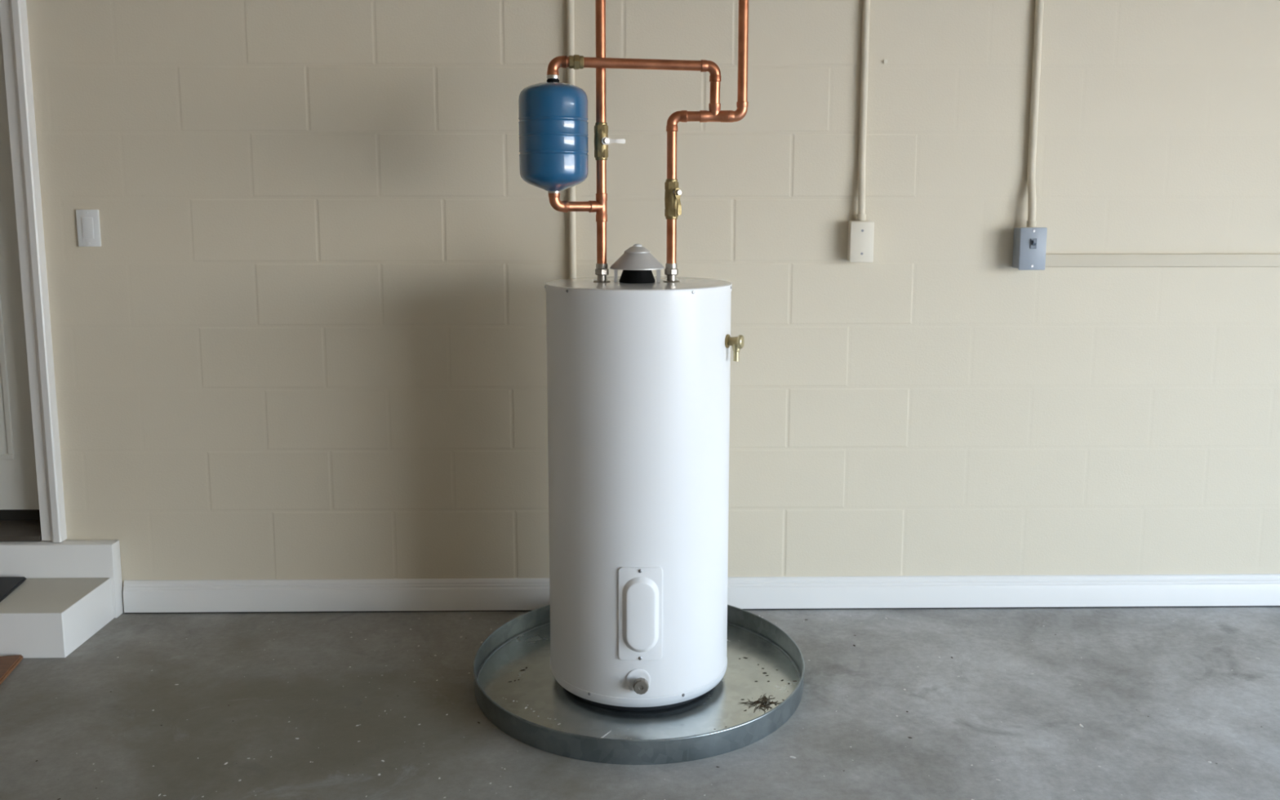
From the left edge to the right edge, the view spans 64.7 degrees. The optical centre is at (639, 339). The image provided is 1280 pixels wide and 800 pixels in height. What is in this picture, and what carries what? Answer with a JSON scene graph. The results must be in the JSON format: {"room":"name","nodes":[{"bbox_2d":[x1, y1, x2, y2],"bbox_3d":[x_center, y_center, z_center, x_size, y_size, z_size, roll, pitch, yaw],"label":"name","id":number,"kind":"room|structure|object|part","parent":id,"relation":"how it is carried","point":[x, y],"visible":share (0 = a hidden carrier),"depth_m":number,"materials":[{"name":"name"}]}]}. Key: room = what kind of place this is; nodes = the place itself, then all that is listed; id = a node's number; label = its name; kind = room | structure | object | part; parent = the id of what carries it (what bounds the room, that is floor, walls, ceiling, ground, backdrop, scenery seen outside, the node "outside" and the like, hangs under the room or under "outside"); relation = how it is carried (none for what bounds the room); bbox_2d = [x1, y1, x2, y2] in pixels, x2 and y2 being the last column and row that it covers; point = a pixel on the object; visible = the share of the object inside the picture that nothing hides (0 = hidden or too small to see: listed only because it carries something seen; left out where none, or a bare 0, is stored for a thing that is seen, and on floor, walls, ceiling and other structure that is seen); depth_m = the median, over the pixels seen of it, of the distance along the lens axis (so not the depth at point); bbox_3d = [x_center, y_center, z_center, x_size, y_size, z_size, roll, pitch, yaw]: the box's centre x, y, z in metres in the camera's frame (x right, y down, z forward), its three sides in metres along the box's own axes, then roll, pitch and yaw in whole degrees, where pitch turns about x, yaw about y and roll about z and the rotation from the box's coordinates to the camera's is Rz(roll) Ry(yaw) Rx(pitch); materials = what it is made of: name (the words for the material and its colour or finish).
{"room":"utility area","nodes":[
{"label":"utility area","id":0,"kind":"room"},
{"bbox_2d":[0,606,1279,799],"bbox_3d":[0.440,1.389,0.097,8.000,0.120,7.132,0,7,-1],"label":"floor","id":1,"kind":"structure","parent":0,"point":[63,714],"depth_m":2.66,"materials":[{"name":"concrete"}]},
{"bbox_2d":[0,654,22,684],"bbox_3d":[-2.114,0.966,2.802,0.643,0.016,0.261,-2,8,-12],"label":"wooden board","id":2,"kind":"object","parent":1,"relation":"on","point":[7,664],"visible":1,"depth_m":2.93,"materials":[{"name":"brown wood"}]},
{"bbox_2d":[0,539,124,657],"bbox_3d":[-2.355,0.803,3.149,1.306,0.249,0.341,0,7,-1],"label":"step","id":3,"kind":"structure","parent":1,"relation":"on","point":[70,590],"depth_m":3.19,"materials":[{"name":"white paint"}]},
{"bbox_2d":[0,577,26,602],"bbox_3d":[-2.221,0.784,3.123,0.574,0.012,0.252,0,7,-1],"label":"rubber mat","id":4,"kind":"object","parent":3,"relation":"on","point":[7,584],"visible":1,"depth_m":3.18,"materials":[{"name":"black rubber"}]},
{"bbox_2d":[472,604,804,764],"bbox_3d":[-0.004,0.930,2.883,0.934,0.064,0.934,0,7,-1],"label":"pan","id":5,"kind":"object","parent":1,"relation":"on","point":[667,735],"visible":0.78,"depth_m":2.70,"materials":[{"name":"metal"}]},
{"bbox_2d":[502,697,631,739],"bbox_3d":[-0.210,0.993,2.621,0.412,0.004,0.099,4,8,26],"label":"paint flecks","id":6,"kind":"object","parent":5,"relation":"in","point":[503,697],"visible":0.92,"depth_m":2.59,"materials":[{"name":"white paint"}]},
{"bbox_2d":[544,244,744,711],"bbox_3d":[-0.003,0.349,2.811,0.504,1.226,0.507,-5,9,-35],"label":"water heater","id":7,"kind":"object","parent":5,"relation":"on","point":[638,362],"visible":1,"depth_m":2.61,"materials":[{"name":"metal"}]},
{"bbox_2d":[548,0,625,263],"bbox_3d":[-0.143,-0.918,2.628,0.206,1.443,0.056,-3,8,-25],"label":"copper riser","id":8,"kind":"object","parent":7,"relation":"attached to","point":[602,140],"visible":0.99,"depth_m":2.69,"materials":[{"name":"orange metal"}]},
{"bbox_2d":[518,74,588,193],"bbox_3d":[-0.227,-0.536,2.650,0.183,0.306,0.183,0,7,-1],"label":"tank","id":9,"kind":"object","parent":8,"relation":"attached to","point":[553,114],"visible":1,"depth_m":2.58,"materials":[{"name":"blue metal"}]},
{"bbox_3d":[-0.070,-0.528,2.690,0.066,0.020,0.007,-3,8,-20],"label":"lever handle","id":10,"kind":"part","parent":8,"relation":"part of","materials":[{"name":"plastic"}]},
{"bbox_2d":[609,244,664,282],"bbox_3d":[-0.008,-0.207,2.739,0.147,0.104,0.147,0,7,-1],"label":"hood","id":11,"kind":"object","parent":7,"relation":"attached to","point":[637,263],"depth_m":2.70,"materials":[{"name":"silver metal"}]},
{"bbox_3d":[0.001,0.708,2.609,0.114,0.251,0.013,0,7,-1],"label":"access panel","id":12,"kind":"part","parent":7,"relation":"part of","materials":[{"name":"white metal"}]},
{"bbox_2d":[546,0,748,263],"bbox_3d":[0.022,-0.920,2.640,0.536,1.443,0.060,-1,8,-7],"label":"copper riser","id":13,"kind":"object","parent":7,"relation":"attached to","point":[673,210],"visible":0.99,"depth_m":2.68,"materials":[{"name":"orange metal"}]},
{"bbox_3d":[0.103,-0.369,2.705,0.020,0.071,0.010,-5,9,-34],"label":"lever handle","id":14,"kind":"part","parent":13,"relation":"part of","materials":[{"name":"gold metal"}]},
{"bbox_2d":[508,657,796,735],"bbox_3d":[0.037,0.972,2.775,0.817,0.002,0.448,0,7,-1],"label":"debris","id":15,"kind":"object","parent":5,"relation":"in","point":[743,657],"visible":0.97,"depth_m":2.85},
{"bbox_2d":[737,693,781,713],"bbox_3d":[0.332,0.977,2.726,0.092,0.005,0.117,7,10,43],"label":"dried roots","id":16,"kind":"object","parent":5,"relation":"in","point":[762,702],"visible":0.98,"depth_m":2.72},
{"bbox_2d":[35,619,1262,799],"bbox_3d":[0.247,0.972,2.805,3.430,0.002,1.080,0,7,-1],"label":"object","id":17,"kind":"structure","parent":1,"relation":"on","point":[804,620],"depth_m":2.63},
{"bbox_2d":[93,614,1259,799],"bbox_3d":[0.147,0.977,2.767,3.484,0.002,1.105,0,7,-1],"label":"paint flecks","id":18,"kind":"object","parent":1,"relation":"on","point":[1081,725],"visible":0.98,"depth_m":2.55,"materials":[{"name":"white"}]},
{"bbox_2d":[26,0,1279,591],"bbox_3d":[0.387,-0.417,3.331,7.600,2.620,0.250,0,7,-1],"label":"wall","id":19,"kind":"structure","parent":0,"point":[304,336],"depth_m":3.23,"materials":[{"name":"beige paint"}]},
{"bbox_2d":[0,19,41,541],"bbox_3d":[-2.405,-0.387,3.256,0.937,2.080,0.220,0,7,-1],"label":"door","id":20,"kind":"structure","parent":19,"relation":"in","point":[20,513],"depth_m":3.31,"materials":[{"name":"white paint"}]},
{"bbox_3d":[-2.412,-0.395,3.239,0.680,1.600,0.010,0,7,-1],"label":"panel moulding","id":21,"kind":"part","parent":20,"relation":"part of","materials":[{"name":"white paint"}]},
{"bbox_3d":[-2.405,0.624,3.388,0.899,0.039,0.220,0,7,-1],"label":"sill","id":22,"kind":"part","parent":20,"relation":"part of","materials":[{"name":"brown metal"}]},
{"bbox_2d":[0,0,66,542],"bbox_3d":[-2.404,-0.399,3.147,1.054,2.128,0.040,0,7,-1],"label":"trim","id":23,"kind":"structure","parent":19,"relation":"attached to","point":[13,13],"depth_m":3.17,"materials":[{"name":"white paint"}]},
{"bbox_2d":[75,209,101,246],"bbox_3d":[-1.733,-0.350,3.175,0.070,0.116,0.012,0,7,-1],"label":"light switch","id":24,"kind":"object","parent":19,"relation":"attached to","point":[88,226],"visible":1,"depth_m":3.17,"materials":[{"name":"white plastic"}]},
{"bbox_2d":[566,0,576,278],"bbox_3d":[-0.214,-0.453,3.178,0.064,2.508,0.024,0,7,-1],"label":"conduit","id":25,"kind":"object","parent":19,"relation":"attached to","point":[570,3],"visible":0.33,"depth_m":3.17,"materials":[{"name":"beige paint"}]},
{"bbox_2d":[123,573,1279,612],"bbox_3d":[1.245,0.841,3.376,5.888,0.105,0.018,0,7,-1],"label":"baseboard","id":26,"kind":"structure","parent":19,"relation":"attached to","point":[1172,589],"depth_m":3.36,"materials":[{"name":"white paint"}]},
{"bbox_2d":[124,605,1279,613],"bbox_3d":[1.245,0.895,3.384,5.888,0.005,0.013,0,7,-1],"label":"trim","id":27,"kind":"structure","parent":19,"relation":"attached to","point":[1196,606],"depth_m":3.37,"materials":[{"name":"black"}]},
{"bbox_2d":[847,221,874,262],"bbox_3d":[0.697,-0.310,3.198,0.074,0.129,0.050,0,7,-1],"label":"junction box","id":28,"kind":"object","parent":19,"relation":"attached to","point":[860,233],"visible":1,"depth_m":3.18,"materials":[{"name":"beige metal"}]},
{"bbox_2d":[856,0,870,220],"bbox_3d":[0.698,-1.037,3.109,0.064,1.333,0.039,0,7,-1],"label":"conduit","id":29,"kind":"object","parent":19,"relation":"attached to","point":[861,215],"visible":1,"depth_m":3.15,"materials":[{"name":"beige paint"}]},
{"bbox_2d":[1012,227,1047,270],"bbox_3d":[1.230,-0.287,3.193,0.084,0.133,0.083,0,7,-1],"label":"switch box","id":30,"kind":"object","parent":19,"relation":"attached to","point":[1029,244],"visible":1,"depth_m":3.17,"materials":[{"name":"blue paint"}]},
{"bbox_3d":[1.231,-0.300,3.161,0.020,0.032,0.004,0,7,-1],"label":"toggle plate","id":31,"kind":"part","parent":30,"relation":"part of","materials":[{"name":"grey metal"}]},
{"bbox_2d":[1026,0,1044,226],"bbox_3d":[1.235,-1.027,3.113,0.064,1.353,0.050,0,7,-1],"label":"conduit","id":32,"kind":"object","parent":19,"relation":"attached to","point":[1039,4],"visible":1,"depth_m":3.16,"materials":[{"name":"beige paint"}]},
{"bbox_2d":[1044,253,1279,266],"bbox_3d":[2.729,-0.256,3.256,2.917,0.042,0.012,0,7,-1],"label":"conduit","id":33,"kind":"object","parent":19,"relation":"attached to","point":[1051,260],"depth_m":3.23,"materials":[{"name":"beige paint"}]}
]}

